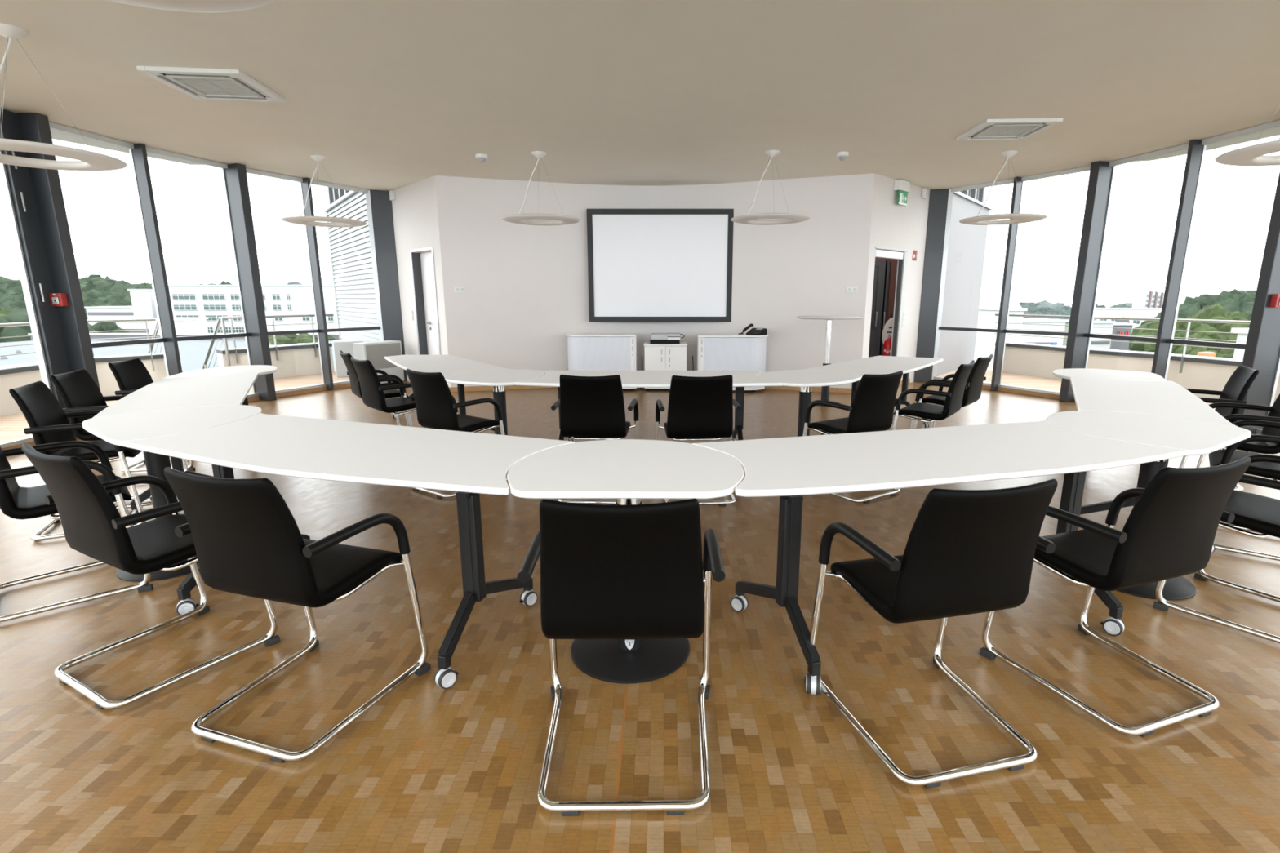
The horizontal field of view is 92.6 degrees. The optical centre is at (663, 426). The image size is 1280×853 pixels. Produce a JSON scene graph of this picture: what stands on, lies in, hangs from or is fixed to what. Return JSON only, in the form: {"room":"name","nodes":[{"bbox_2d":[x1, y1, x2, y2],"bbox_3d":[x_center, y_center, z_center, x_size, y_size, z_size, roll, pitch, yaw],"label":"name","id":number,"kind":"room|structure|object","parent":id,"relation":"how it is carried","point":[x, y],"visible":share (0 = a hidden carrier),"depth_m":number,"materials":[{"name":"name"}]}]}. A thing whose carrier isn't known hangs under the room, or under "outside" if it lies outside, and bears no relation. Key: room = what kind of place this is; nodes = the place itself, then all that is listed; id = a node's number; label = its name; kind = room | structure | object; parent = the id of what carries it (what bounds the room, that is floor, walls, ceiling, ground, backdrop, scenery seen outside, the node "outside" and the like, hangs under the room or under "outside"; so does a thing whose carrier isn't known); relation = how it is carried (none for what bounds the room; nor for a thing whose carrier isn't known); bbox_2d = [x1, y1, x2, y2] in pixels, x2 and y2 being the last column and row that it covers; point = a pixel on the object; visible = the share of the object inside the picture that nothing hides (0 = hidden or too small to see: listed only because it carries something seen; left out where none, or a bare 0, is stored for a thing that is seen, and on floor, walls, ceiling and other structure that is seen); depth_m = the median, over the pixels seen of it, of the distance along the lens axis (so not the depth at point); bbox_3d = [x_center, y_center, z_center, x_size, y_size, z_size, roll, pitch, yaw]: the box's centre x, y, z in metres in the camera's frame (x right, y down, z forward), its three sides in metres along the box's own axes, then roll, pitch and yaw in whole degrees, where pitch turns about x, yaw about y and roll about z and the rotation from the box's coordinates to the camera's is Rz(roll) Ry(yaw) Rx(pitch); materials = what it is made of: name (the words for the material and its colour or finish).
{"room":"conference room","nodes":[
{"label":"conference room","id":0,"kind":"room"},
{"bbox_2d":[0,352,167,416],"bbox_3d":[-8.397,0.231,5.763,0.834,1.072,8.810,0,12,0],"label":"wall","id":1,"kind":"structure","parent":0,"point":[11,376],"depth_m":9.14,"materials":[{"name":"stone"}]},
{"bbox_2d":[0,318,159,371],"bbox_3d":[-8.184,-0.439,5.586,0.503,0.816,8.313,0,12,0],"label":"terrace railing","id":2,"kind":"object","parent":1,"relation":"attached to","point":[15,324],"visible":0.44,"depth_m":9.14,"materials":[{"name":"silver metal"}]},
{"bbox_2d":[147,316,231,368],"bbox_3d":[-8.478,-0.644,10.749,1.955,2.536,0.965,7,14,31],"label":"stair railing","id":3,"kind":"object","parent":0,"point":[220,319],"visible":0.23,"depth_m":10.49,"materials":[{"name":"silver metal"}]},
{"bbox_2d":[216,342,334,378],"bbox_3d":[-7.198,-0.978,11.498,0.415,1.072,1.968,7,14,29],"label":"wall","id":4,"kind":"structure","parent":0,"point":[295,359],"depth_m":11.51,"materials":[{"name":"stone"}]},
{"bbox_2d":[222,314,335,364],"bbox_3d":[-7.010,-1.651,11.334,0.116,0.816,1.966,7,14,29],"label":"terrace railing","id":5,"kind":"object","parent":4,"relation":"on","point":[311,316],"visible":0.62,"depth_m":11.19,"materials":[{"name":"silver metal"}]},
{"bbox_2d":[323,191,379,342],"bbox_3d":[-6.324,-2.873,12.601,0.200,3.525,4.700,-9,15,-36],"label":"wall","id":6,"kind":"structure","parent":0,"point":[350,254],"depth_m":12.46,"materials":[{"name":"metal"}]},
{"bbox_2d":[391,175,450,386],"bbox_3d":[-3.879,-2.259,9.994,0.220,3.200,1.826,-11,16,-42],"label":"wall","id":7,"kind":"structure","parent":0,"point":[415,205],"depth_m":9.76,"materials":[{"name":"paint"}]},
{"bbox_2d":[365,190,407,381],"bbox_3d":[-4.778,-2.381,10.569,0.390,3.196,0.165,-4,13,-19],"label":"column","id":8,"kind":"structure","parent":7,"relation":"attached to","point":[379,205],"depth_m":10.42,"materials":[{"name":"paint"}]},
{"bbox_2d":[409,246,440,355],"bbox_3d":[-3.766,-1.740,9.928,0.186,2.210,0.892,-11,16,-42],"label":"door","id":9,"kind":"structure","parent":7,"relation":"in","point":[423,268],"depth_m":10.06,"materials":[{"name":"paint"}]},
{"bbox_2d":[0,368,1279,852],"bbox_3d":[-0.100,0.314,5.907,17.260,0.150,14.970,0,12,0],"label":"floor","id":10,"kind":"structure","parent":0,"point":[428,767],"depth_m":2.21,"materials":[{"name":"brown wood"}]},
{"bbox_2d":[0,107,75,449],"bbox_3d":[-6.176,-1.229,5.109,0.191,3.196,2.420,-1,12,-7],"label":"window","id":11,"kind":"structure","parent":10,"relation":"on","point":[15,181],"depth_m":6.04,"materials":[{"name":"metal"}]},
{"bbox_2d":[16,112,100,390],"bbox_3d":[-6.202,-1.478,6.288,0.285,3.196,0.150,0,12,1],"label":"column","id":12,"kind":"structure","parent":10,"relation":"on","point":[35,127],"depth_m":6.18,"materials":[{"name":"metal"}]},
{"bbox_2d":[0,440,152,622],"bbox_3d":[-2.999,0.371,3.012,0.599,0.931,0.577,12,17,44],"label":"chair","id":13,"kind":"object","parent":10,"relation":"on","point":[16,502],"visible":0.71,"depth_m":2.95,"materials":[{"name":"black leather"}]},
{"bbox_2d":[8,381,152,540],"bbox_3d":[-3.687,0.178,3.928,0.577,0.931,0.599,-6,13,-27],"label":"chair","id":14,"kind":"object","parent":10,"relation":"on","point":[47,421],"visible":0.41,"depth_m":3.79,"materials":[{"name":"black leather"}]},
{"bbox_2d":[49,368,188,500],"bbox_3d":[-4.056,0.046,4.553,0.577,0.931,0.599,-4,13,-19],"label":"chair","id":15,"kind":"object","parent":10,"relation":"on","point":[77,390],"visible":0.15,"depth_m":4.38,"materials":[{"name":"black leather"}]},
{"bbox_2d":[21,443,279,709],"bbox_3d":[-2.043,0.494,2.427,0.599,0.931,0.577,6,13,27],"label":"chair","id":16,"kind":"object","parent":10,"relation":"on","point":[92,525],"visible":0.73,"depth_m":2.25,"materials":[{"name":"black leather"}]},
{"bbox_2d":[107,357,195,471],"bbox_3d":[-4.365,-0.120,5.344,0.577,0.931,0.599,-3,12,-14],"label":"chair","id":17,"kind":"object","parent":10,"relation":"on","point":[131,375],"visible":0.18,"depth_m":5.21,"materials":[{"name":"black leather"}]},
{"bbox_2d":[48,121,259,402],"bbox_3d":[-6.124,-1.721,7.442,0.198,3.196,2.374,2,12,10],"label":"window","id":18,"kind":"structure","parent":10,"relation":"on","point":[138,152],"depth_m":7.35,"materials":[{"name":"metal"}]},
{"bbox_2d":[81,404,262,582],"bbox_3d":[-2.836,0.325,3.691,1.119,0.739,0.860,11,16,43],"label":"table","id":19,"kind":"object","parent":10,"relation":"on","point":[114,429],"visible":0.56,"depth_m":3.44,"materials":[{"name":"white laminate"}]},
{"bbox_2d":[93,373,257,514],"bbox_3d":[-3.729,0.065,4.932,0.776,0.741,2.330,-7,14,-29],"label":"conference table","id":20,"kind":"object","parent":10,"relation":"on","point":[170,392],"visible":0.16,"depth_m":4.50,"materials":[{"name":"white laminate"}]},
{"bbox_2d":[171,364,277,405],"bbox_3d":[-4.309,-0.194,6.158,0.806,0.739,1.042,0,12,0],"label":"table","id":21,"kind":"object","parent":10,"relation":"on","point":[260,370],"visible":0.48,"depth_m":6.05,"materials":[{"name":"white laminate"}]},
{"bbox_2d":[221,163,276,400],"bbox_3d":[-5.779,-1.954,8.546,0.285,3.196,0.150,4,13,20],"label":"column","id":22,"kind":"structure","parent":10,"relation":"on","point":[234,178],"depth_m":8.46,"materials":[{"name":"metal"}]},
{"bbox_2d":[164,466,431,763],"bbox_3d":[-1.296,0.550,2.164,0.599,0.931,0.577,4,12,17],"label":"chair","id":23,"kind":"object","parent":10,"relation":"on","point":[247,540],"visible":1,"depth_m":1.97,"materials":[{"name":"black leather"}]},
{"bbox_2d":[245,168,380,397],"bbox_3d":[-5.354,-2.154,9.498,0.182,3.196,2.128,6,13,25],"label":"window","id":24,"kind":"structure","parent":10,"relation":"on","point":[322,330],"depth_m":9.44,"materials":[{"name":"metal"}]},
{"bbox_2d":[120,413,574,688],"bbox_3d":[-1.615,0.462,3.046,2.378,0.741,1.043,4,13,20],"label":"conference table","id":25,"kind":"object","parent":10,"relation":"on","point":[468,464],"visible":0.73,"depth_m":2.80,"materials":[{"name":"white laminate"}]},
{"bbox_2d":[333,339,363,377],"bbox_3d":[-6.000,-1.307,11.682,0.500,0.660,0.400,-6,14,-28],"label":"box","id":26,"kind":"object","parent":10,"relation":"on","point":[346,346],"visible":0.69,"depth_m":11.45,"materials":[{"name":"white"}]},
{"bbox_2d":[339,350,413,426],"bbox_3d":[-2.938,-0.303,6.210,0.577,0.931,0.599,-9,15,-36],"label":"chair","id":27,"kind":"object","parent":10,"relation":"on","point":[356,388],"visible":0.46,"depth_m":6.05,"materials":[{"name":"black leather"}]},
{"bbox_2d":[352,340,404,386],"bbox_3d":[-4.764,-1.051,10.250,0.289,0.730,0.720,6,13,27],"label":"box","id":28,"kind":"object","parent":10,"relation":"on","point":[375,352],"depth_m":10.12,"materials":[{"name":"grey plastic"}]},
{"bbox_2d":[350,356,416,426],"bbox_3d":[-2.489,-0.171,5.585,0.576,0.931,0.599,-12,17,-43],"label":"chair","id":29,"kind":"object","parent":10,"relation":"on","point":[371,388],"visible":0.54,"depth_m":5.38,"materials":[{"name":"black leather"}]},
{"bbox_2d":[384,355,506,433],"bbox_3d":[-2.507,-0.344,6.871,0.837,0.741,2.559,-8,15,-35],"label":"conference table","id":30,"kind":"object","parent":10,"relation":"on","point":[447,365],"visible":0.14,"depth_m":6.56,"materials":[{"name":"white laminate"}]},
{"bbox_2d":[406,368,507,498],"bbox_3d":[-1.621,0.008,4.736,0.599,0.931,0.577,8,14,35],"label":"chair","id":31,"kind":"object","parent":10,"relation":"on","point":[436,406],"visible":0.72,"depth_m":4.53,"materials":[{"name":"black leather"}]},
{"bbox_2d":[444,368,545,435],"bbox_3d":[-1.555,-0.119,5.799,0.888,0.739,1.003,2,12,11],"label":"table","id":32,"kind":"object","parent":10,"relation":"on","point":[498,379],"visible":0.66,"depth_m":5.57,"materials":[{"name":"white laminate"}]},
{"bbox_2d":[551,374,638,504],"bbox_3d":[-0.499,0.051,4.533,0.599,0.931,0.577,1,12,2],"label":"chair","id":33,"kind":"object","parent":10,"relation":"on","point":[592,407],"visible":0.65,"depth_m":4.31,"materials":[{"name":"black leather"}]},
{"bbox_2d":[565,333,637,390],"bbox_3d":[-0.995,-1.026,9.748,1.130,0.887,0.460,0,12,0],"label":"sideboard","id":34,"kind":"object","parent":10,"relation":"on","point":[586,351],"visible":0.66,"depth_m":9.53,"materials":[{"name":"white paint"}]},
{"bbox_2d":[567,336,631,370],"bbox_3d":[-1.076,-1.022,9.617,1.095,0.777,0.304,5,13,21],"label":"roller shutter","id":35,"kind":"object","parent":34,"relation":"hanging from","point":[584,353],"depth_m":9.53,"materials":[{"name":"white"}]},
{"bbox_2d":[517,498,725,816],"bbox_3d":[-0.120,0.599,1.930,0.599,0.931,0.577,0,12,-1],"label":"chair","id":36,"kind":"object","parent":10,"relation":"on","point":[608,571],"visible":1,"depth_m":1.71,"materials":[{"name":"black leather"}]},
{"bbox_2d":[506,439,744,684],"bbox_3d":[-0.158,0.526,2.740,0.995,0.739,0.966,0,12,0],"label":"table","id":37,"kind":"object","parent":10,"relation":"on","point":[628,471],"visible":0.87,"depth_m":2.52,"materials":[{"name":"white laminate"}]},
{"bbox_2d":[514,370,783,441],"bbox_3d":[-0.121,-0.094,5.685,2.326,0.741,1.052,0,12,0],"label":"conference table","id":38,"kind":"object","parent":10,"relation":"on","point":[629,379],"visible":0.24,"depth_m":5.63,"materials":[{"name":"white laminate"}]},
{"bbox_2d":[644,342,687,391],"bbox_3d":[0.030,-0.961,9.792,0.680,0.742,0.440,0,12,0],"label":"base cabinet","id":39,"kind":"object","parent":10,"relation":"on","point":[658,357],"visible":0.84,"depth_m":9.55,"materials":[{"name":"white paint"}]},
{"bbox_2d":[655,374,742,506],"bbox_3d":[0.249,0.055,4.513,0.599,0.931,0.577,-1,12,-4],"label":"chair","id":40,"kind":"object","parent":10,"relation":"on","point":[700,408],"visible":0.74,"depth_m":4.29,"materials":[{"name":"black leather"}]},
{"bbox_2d":[696,333,768,391],"bbox_3d":[1.085,-0.995,9.601,1.110,0.887,0.460,0,12,0],"label":"sideboard","id":41,"kind":"object","parent":10,"relation":"on","point":[715,352],"visible":0.79,"depth_m":9.38,"materials":[{"name":"white paint"}]},
{"bbox_2d":[757,369,862,436],"bbox_3d":[1.359,-0.110,5.755,0.978,0.739,0.964,-3,12,-14],"label":"table","id":42,"kind":"object","parent":10,"relation":"on","point":[805,380],"visible":0.62,"depth_m":5.55,"materials":[{"name":"white laminate"}]},
{"bbox_2d":[796,315,862,406],"bbox_3d":[2.250,-0.905,8.414,0.874,1.199,0.874,0,12,0],"label":"bar table","id":43,"kind":"object","parent":10,"relation":"on","point":[824,389],"visible":0.79,"depth_m":8.34,"materials":[{"name":"white laminate"}]},
{"bbox_2d":[802,370,902,503],"bbox_3d":[1.442,0.031,4.628,0.599,0.931,0.577,-8,14,-32],"label":"chair","id":44,"kind":"object","parent":10,"relation":"on","point":[872,408],"visible":0.7,"depth_m":4.42,"materials":[{"name":"black leather"}]},
{"bbox_2d":[802,355,942,435],"bbox_3d":[2.373,-0.319,6.751,0.874,0.741,2.221,10,15,38],"label":"conference table","id":45,"kind":"object","parent":10,"relation":"on","point":[877,365],"visible":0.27,"depth_m":6.64,"materials":[{"name":"white laminate"}]},
{"bbox_2d":[804,478,1057,788],"bbox_3d":[0.896,0.573,2.057,0.599,0.931,0.577,-3,12,-13],"label":"chair","id":46,"kind":"object","parent":10,"relation":"on","point":[966,552],"visible":0.91,"depth_m":1.85,"materials":[{"name":"black leather"}]},
{"bbox_2d":[891,360,974,430],"bbox_3d":[2.328,-0.105,5.271,0.577,0.931,0.599,9,15,37],"label":"chair","id":47,"kind":"object","parent":10,"relation":"on","point":[954,395],"visible":0.69,"depth_m":5.11,"materials":[{"name":"black leather"}]},
{"bbox_2d":[692,420,1189,694],"bbox_3d":[1.323,0.490,2.915,2.309,0.741,1.046,-3,12,-15],"label":"conference table","id":48,"kind":"object","parent":10,"relation":"on","point":[789,468],"visible":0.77,"depth_m":2.73,"materials":[{"name":"white laminate"}]},
{"bbox_2d":[912,354,992,428],"bbox_3d":[2.779,-0.225,5.839,0.577,0.931,0.599,10,16,40],"label":"chair","id":49,"kind":"object","parent":10,"relation":"on","point":[972,393],"visible":0.38,"depth_m":5.63,"materials":[{"name":"black leather"}]},
{"bbox_2d":[1058,160,1115,402],"bbox_3d":[5.808,-1.926,8.411,0.285,3.196,0.150,-4,13,-19],"label":"column","id":50,"kind":"structure","parent":10,"relation":"on","point":[1101,176],"depth_m":8.31,"materials":[{"name":"metal"}]},
{"bbox_2d":[1052,368,1166,381],"bbox_3d":[4.210,-0.136,5.882,1.020,0.739,0.968,0,12,0],"label":"table","id":51,"kind":"object","parent":10,"relation":"on","point":[1082,373],"visible":0.36,"depth_m":5.73,"materials":[{"name":"white laminate"}]},
{"bbox_2d":[979,456,1251,737],"bbox_3d":[1.685,0.525,2.281,0.599,0.931,0.577,-4,13,-19],"label":"chair","id":52,"kind":"object","parent":10,"relation":"on","point":[1170,531],"visible":0.87,"depth_m":2.09,"materials":[{"name":"black leather"}]},
{"bbox_2d":[1045,410,1251,600],"bbox_3d":[2.629,0.365,3.504,1.155,0.739,0.886,-9,15,-37],"label":"table","id":53,"kind":"object","parent":10,"relation":"on","point":[1197,437],"visible":0.56,"depth_m":3.26,"materials":[{"name":"white laminate"}]},
{"bbox_2d":[1070,377,1237,552],"bbox_3d":[3.489,0.134,4.602,0.771,0.741,2.409,7,14,31],"label":"conference table","id":54,"kind":"object","parent":10,"relation":"on","point":[1169,398],"visible":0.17,"depth_m":4.32,"materials":[{"name":"white laminate"}]},
{"bbox_2d":[1084,120,1279,380],"bbox_3d":[6.055,-1.689,7.292,0.183,3.196,2.360,-2,12,-10],"label":"window","id":55,"kind":"structure","parent":10,"relation":"on","point":[1164,340],"depth_m":7.16,"materials":[{"name":"metal"}]},
{"bbox_2d":[1167,364,1258,491],"bbox_3d":[4.267,-0.020,4.868,0.577,0.931,0.599,7,14,30],"label":"chair","id":56,"kind":"object","parent":10,"relation":"on","point":[1237,385],"visible":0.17,"depth_m":4.70,"materials":[{"name":"black leather"}]},
{"bbox_2d":[1153,454,1279,643],"bbox_3d":[2.742,0.424,2.759,0.599,0.931,0.577,-8,14,-33],"label":"chair","id":57,"kind":"object","parent":10,"relation":"on","point":[1253,512],"visible":0.59,"depth_m":2.76,"materials":[{"name":"black leather"}]},
{"bbox_2d":[1179,393,1279,467],"bbox_3d":[3.968,0.124,4.184,0.577,0.931,0.599,8,14,33],"label":"chair","id":58,"kind":"object","parent":10,"relation":"on","point":[1263,447],"visible":0.31,"depth_m":4.06,"materials":[{"name":"black leather"}]},
{"bbox_2d":[1208,419,1279,560],"bbox_3d":[3.538,0.256,3.559,0.577,0.931,0.599,10,15,39],"label":"chair","id":59,"kind":"object","parent":10,"relation":"on","point":[1220,457],"visible":0.42,"depth_m":3.48,"materials":[{"name":"black leather"}]},
{"bbox_2d":[1237,171,1279,434],"bbox_3d":[6.173,-1.449,6.149,0.285,3.196,0.150,0,12,-2],"label":"column","id":60,"kind":"structure","parent":10,"relation":"on","point":[1262,348],"depth_m":6.21,"materials":[{"name":"paint"}]},
{"bbox_2d":[0,0,1279,191],"bbox_3d":[-0.015,-2.952,4.916,12.689,0.250,14.458,0,12,0],"label":"ceiling","id":61,"kind":"structure","parent":0,"point":[393,95],"depth_m":5.05,"materials":[{"name":"paint"}]},
{"bbox_2d":[0,22,127,171],"bbox_3d":[-4.350,-2.243,4.146,0.976,0.820,0.976,-4,12,-17],"label":"pendant lamp","id":62,"kind":"object","parent":61,"relation":"hanging from","point":[89,161],"visible":1,"depth_m":4.16,"materials":[{"name":"plastic"}]},
{"bbox_2d":[50,128,203,164],"bbox_3d":[-6.257,-2.973,5.328,1.046,0.120,5.930,-1,12,-4],"label":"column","id":63,"kind":"structure","parent":61,"relation":"attached to","point":[55,135],"depth_m":7.11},
{"bbox_2d":[106,0,275,13],"bbox_3d":[-1.550,-1.695,1.544,0.976,0.820,0.976,-5,13,-22],"label":"pendant lamp","id":64,"kind":"object","parent":61,"relation":"hanging from","point":[188,6],"visible":1,"depth_m":2.00,"materials":[{"name":"plastic"}]},
{"bbox_2d":[136,65,285,102],"bbox_3d":[-3.730,-2.845,5.103,0.740,0.035,0.740,-1,12,-6],"label":"air conditioner","id":65,"kind":"object","parent":61,"relation":"attached to","point":[198,83],"visible":1,"depth_m":5.03,"materials":[{"name":"white plastic"}]},
{"bbox_2d":[164,73,263,97],"bbox_3d":[-3.730,-2.841,5.104,0.490,0.026,0.490,-1,12,-6],"label":"grille","id":66,"kind":"object","parent":65,"relation":"attached to","point":[218,86],"depth_m":5.08,"materials":[{"name":"white metal"}]},
{"bbox_2d":[280,155,367,227],"bbox_3d":[-4.380,-3.021,7.835,0.976,0.820,0.976,-2,12,-11],"label":"pendant lamp","id":67,"kind":"object","parent":61,"relation":"hanging from","point":[309,220],"visible":1,"depth_m":7.74,"materials":[{"name":"plastic"}]},
{"bbox_2d":[501,151,580,225],"bbox_3d":[-1.540,-2.977,7.630,0.976,0.820,0.976,-1,12,-6],"label":"pendant lamp","id":68,"kind":"object","parent":61,"relation":"hanging from","point":[522,219],"visible":1,"depth_m":7.52,"materials":[{"name":"plastic"}]},
{"bbox_2d":[730,150,809,225],"bbox_3d":[1.330,-2.965,7.571,0.976,0.820,0.976,0,12,0],"label":"pendant lamp","id":69,"kind":"object","parent":61,"relation":"hanging from","point":[788,218],"visible":1,"depth_m":7.47,"materials":[{"name":"plastic"}]},
{"bbox_2d":[959,150,1047,225],"bbox_3d":[4.250,-2.971,7.601,0.976,0.820,0.976,4,12,17],"label":"pendant lamp","id":70,"kind":"object","parent":61,"relation":"hanging from","point":[1018,218],"visible":1,"depth_m":7.51,"materials":[{"name":"plastic"}]},
{"bbox_2d":[955,117,1062,141],"bbox_3d":[3.620,-3.130,6.453,0.740,0.035,0.740,1,12,3],"label":"air conditioner","id":71,"kind":"object","parent":61,"relation":"attached to","point":[1005,129],"visible":1,"depth_m":6.39,"materials":[{"name":"white plastic"}]},
{"bbox_2d":[972,123,1043,137],"bbox_3d":[3.620,-3.125,6.454,0.490,0.026,0.490,1,12,3],"label":"grille","id":72,"kind":"object","parent":71,"relation":"attached to","point":[1011,130],"depth_m":6.44,"materials":[{"name":"white metal"}]},
{"bbox_2d":[1135,126,1279,161],"bbox_3d":[6.446,-2.864,4.811,1.500,0.120,6.629,1,12,4],"label":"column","id":73,"kind":"structure","parent":61,"relation":"attached to","point":[1274,131],"depth_m":7.00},
{"bbox_2d":[1214,106,1279,166],"bbox_3d":[4.300,-2.206,3.970,0.976,0.820,0.976,-2,12,-11],"label":"pendant lamp","id":74,"kind":"object","parent":61,"relation":"hanging from","point":[1254,155],"visible":1,"depth_m":4.17,"materials":[{"name":"plastic"}]},
{"bbox_2d":[435,173,874,388],"bbox_3d":[-0.154,-2.205,9.735,6.539,3.200,1.260,0,12,0],"label":"wall","id":75,"kind":"structure","parent":0,"point":[526,286],"depth_m":9.53,"materials":[{"name":"paint"}]},
{"bbox_2d":[450,385,851,393],"bbox_3d":[-0.155,-0.648,9.926,6.380,0.075,1.025,0,12,0],"label":"baseboard","id":76,"kind":"structure","parent":75,"relation":"attached to","point":[509,387],"depth_m":9.74,"materials":[{"name":"brown wood"}]},
{"bbox_2d":[586,208,733,321],"bbox_3d":[-0.055,-2.569,9.816,2.310,1.750,0.120,0,12,0],"label":"projection screen","id":77,"kind":"object","parent":75,"relation":"attached to","point":[644,264],"visible":1,"depth_m":9.77,"materials":[{"name":"fabric"}]},
{"bbox_2d":[875,257,897,322],"bbox_3d":[3.860,-2.129,10.829,2.520,2.600,1.670,0,12,0],"label":"wall","id":78,"kind":"structure","parent":0,"point":[893,263],"depth_m":11.45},
{"bbox_2d":[868,260,889,357],"bbox_3d":[3.727,-2.028,11.517,0.924,2.120,0.115,0,12,0],"label":"door","id":79,"kind":"structure","parent":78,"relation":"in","point":[882,268],"depth_m":11.47,"materials":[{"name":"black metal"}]},
{"bbox_2d":[914,188,953,382],"bbox_3d":[4.602,-2.358,10.462,0.355,3.196,0.165,4,12,17],"label":"column","id":80,"kind":"structure","parent":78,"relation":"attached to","point":[940,201],"depth_m":10.36,"materials":[{"name":"paint"}]},
{"bbox_2d":[933,165,1090,399],"bbox_3d":[5.293,-2.131,9.386,0.182,3.196,2.269,-7,14,-30],"label":"window","id":81,"kind":"structure","parent":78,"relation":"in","point":[1002,331],"depth_m":9.35,"materials":[{"name":"metal"}]},
{"bbox_2d":[862,173,930,382],"bbox_3d":[3.690,-2.223,9.823,1.952,3.200,0.100,-11,16,-43],"label":"wall","id":82,"kind":"structure","parent":0,"point":[894,225],"depth_m":9.71,"materials":[{"name":"paint"}]},
{"bbox_2d":[875,246,907,356],"bbox_3d":[3.516,-1.693,9.743,1.100,2.196,0.101,-11,16,-43],"label":"door frame","id":83,"kind":"structure","parent":82,"relation":"in","point":[900,256],"depth_m":9.94,"materials":[{"name":"white paint"}]},
{"bbox_2d":[936,191,992,376],"bbox_3d":[5.771,-2.697,12.105,0.260,3.465,3.530,10,15,39],"label":"wall","id":84,"kind":"structure","parent":0,"point":[966,242],"depth_m":12.11,"materials":[{"name":"paint"}]},
{"bbox_2d":[995,341,1279,403],"bbox_3d":[8.123,-0.047,7.081,1.252,1.072,11.524,-2,12,-8],"label":"wall","id":85,"kind":"structure","parent":0,"point":[1198,372],"depth_m":10.11,"materials":[{"name":"stone"}]},
{"bbox_2d":[993,313,1250,373],"bbox_3d":[7.896,-0.740,7.011,0.944,0.816,11.214,-2,12,-8],"label":"terrace railing","id":86,"kind":"object","parent":85,"relation":"attached to","point":[1188,321],"visible":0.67,"depth_m":9.67,"materials":[{"name":"silver metal"}]},
{"label":"outside","id":87,"kind":"structure","parent":0,"visible":0},
{"bbox_2d":[1062,306,1129,351],"bbox_3d":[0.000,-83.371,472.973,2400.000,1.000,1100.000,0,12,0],"label":"town","id":88,"kind":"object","parent":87,"point":[1066,328],"depth_m":247.44},
{"bbox_2d":[0,310,31,342],"bbox_3d":[-73.064,-6.384,70.632,10.822,14.264,10.791,0,12,0],"label":"tree","id":89,"kind":"object","parent":88,"relation":"on","point":[14,316],"visible":0.11,"depth_m":67.75,"materials":[{"name":"green plant"}]},
{"bbox_2d":[84,306,134,324],"bbox_3d":[-150.649,-27.768,175.036,14.831,13.057,14.500,0,12,0],"label":"low hall","id":90,"kind":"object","parent":88,"relation":"on","point":[96,312],"visible":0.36,"depth_m":167.14,"materials":[{"name":"metal"}]},
{"bbox_2d":[0,274,233,323],"bbox_3d":[-239.738,-40.998,226.558,142.665,36.034,72.301,0,12,0],"label":"woodland","id":91,"kind":"object","parent":88,"relation":"on","point":[96,291],"visible":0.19,"depth_m":237.68,"materials":[{"name":"green plant"}]},
{"bbox_2d":[127,288,157,318],"bbox_3d":[-129.004,-26.645,158.921,5.284,17.505,14.500,0,12,0],"label":"stair tower","id":92,"kind":"structure","parent":88,"relation":"on","point":[143,302],"depth_m":151.08,"materials":[{"name":"metal"}]},
{"bbox_2d":[96,317,208,333],"bbox_3d":[-96.117,-14.660,116.480,9.816,11.553,14.500,0,12,0],"label":"low hall","id":93,"kind":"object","parent":88,"relation":"on","point":[182,325],"visible":0.26,"depth_m":115.58,"materials":[{"name":"metal"}]},
{"bbox_2d":[0,333,339,375],"bbox_3d":[-38.000,1.828,37.252,50.600,11.960,52.150,0,12,0],"label":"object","id":94,"kind":"object","parent":88,"relation":"on","point":[193,353],"visible":0.09,"depth_m":51.40,"materials":[{"name":"metal"}]},
{"bbox_2d":[168,284,338,333],"bbox_3d":[-97.296,-26.712,156.863,49.033,18.484,18.500,0,12,0],"label":"office block","id":95,"kind":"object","parent":88,"relation":"on","point":[212,302],"visible":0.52,"depth_m":147.04,"materials":[{"name":"concrete"}]},
{"bbox_2d":[973,302,1027,369],"bbox_3d":[43.248,-8.620,79.941,2.064,14.800,8.500,0,12,0],"label":"building","id":96,"kind":"structure","parent":88,"relation":"on","point":[985,342],"depth_m":79.25,"materials":[{"name":"metal"}]},
{"bbox_2d":[1020,318,1068,346],"bbox_3d":[53.497,-9.982,92.428,10.260,12.316,5.500,0,12,0],"label":"warehouse","id":97,"kind":"structure","parent":88,"relation":"on","point":[1024,339],"depth_m":89.05,"materials":[{"name":"metal"}]},
{"bbox_2d":[1018,299,1162,323],"bbox_3d":[282.221,-68.657,394.286,123.619,25.681,52.891,0,12,0],"label":"woodland","id":98,"kind":"object","parent":88,"relation":"on","point":[1042,308],"visible":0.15,"depth_m":396.67,"materials":[{"name":"green plant"}]},
{"bbox_2d":[1093,307,1161,333],"bbox_3d":[163.815,-36.643,220.150,28.104,11.820,6.550,0,12,0],"label":"factory hall","id":99,"kind":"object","parent":88,"relation":"on","point":[1152,313],"visible":0.23,"depth_m":216.46,"materials":[{"name":"metal"}]},
{"bbox_2d":[1128,303,1250,358],"bbox_3d":[86.885,-6.987,80.546,31.120,17.860,35.264,0,12,0],"label":"trees","id":100,"kind":"object","parent":88,"relation":"on","point":[1215,312],"visible":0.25,"depth_m":89.83,"materials":[{"name":"green plant"}]},
{"bbox_2d":[1140,288,1256,324],"bbox_3d":[140.918,-16.451,123.197,51.729,22.721,57.976,0,12,0],"label":"hill","id":101,"kind":"structure","parent":88,"relation":"on","point":[1234,300],"depth_m":142.30,"materials":[{"name":"green plant"}]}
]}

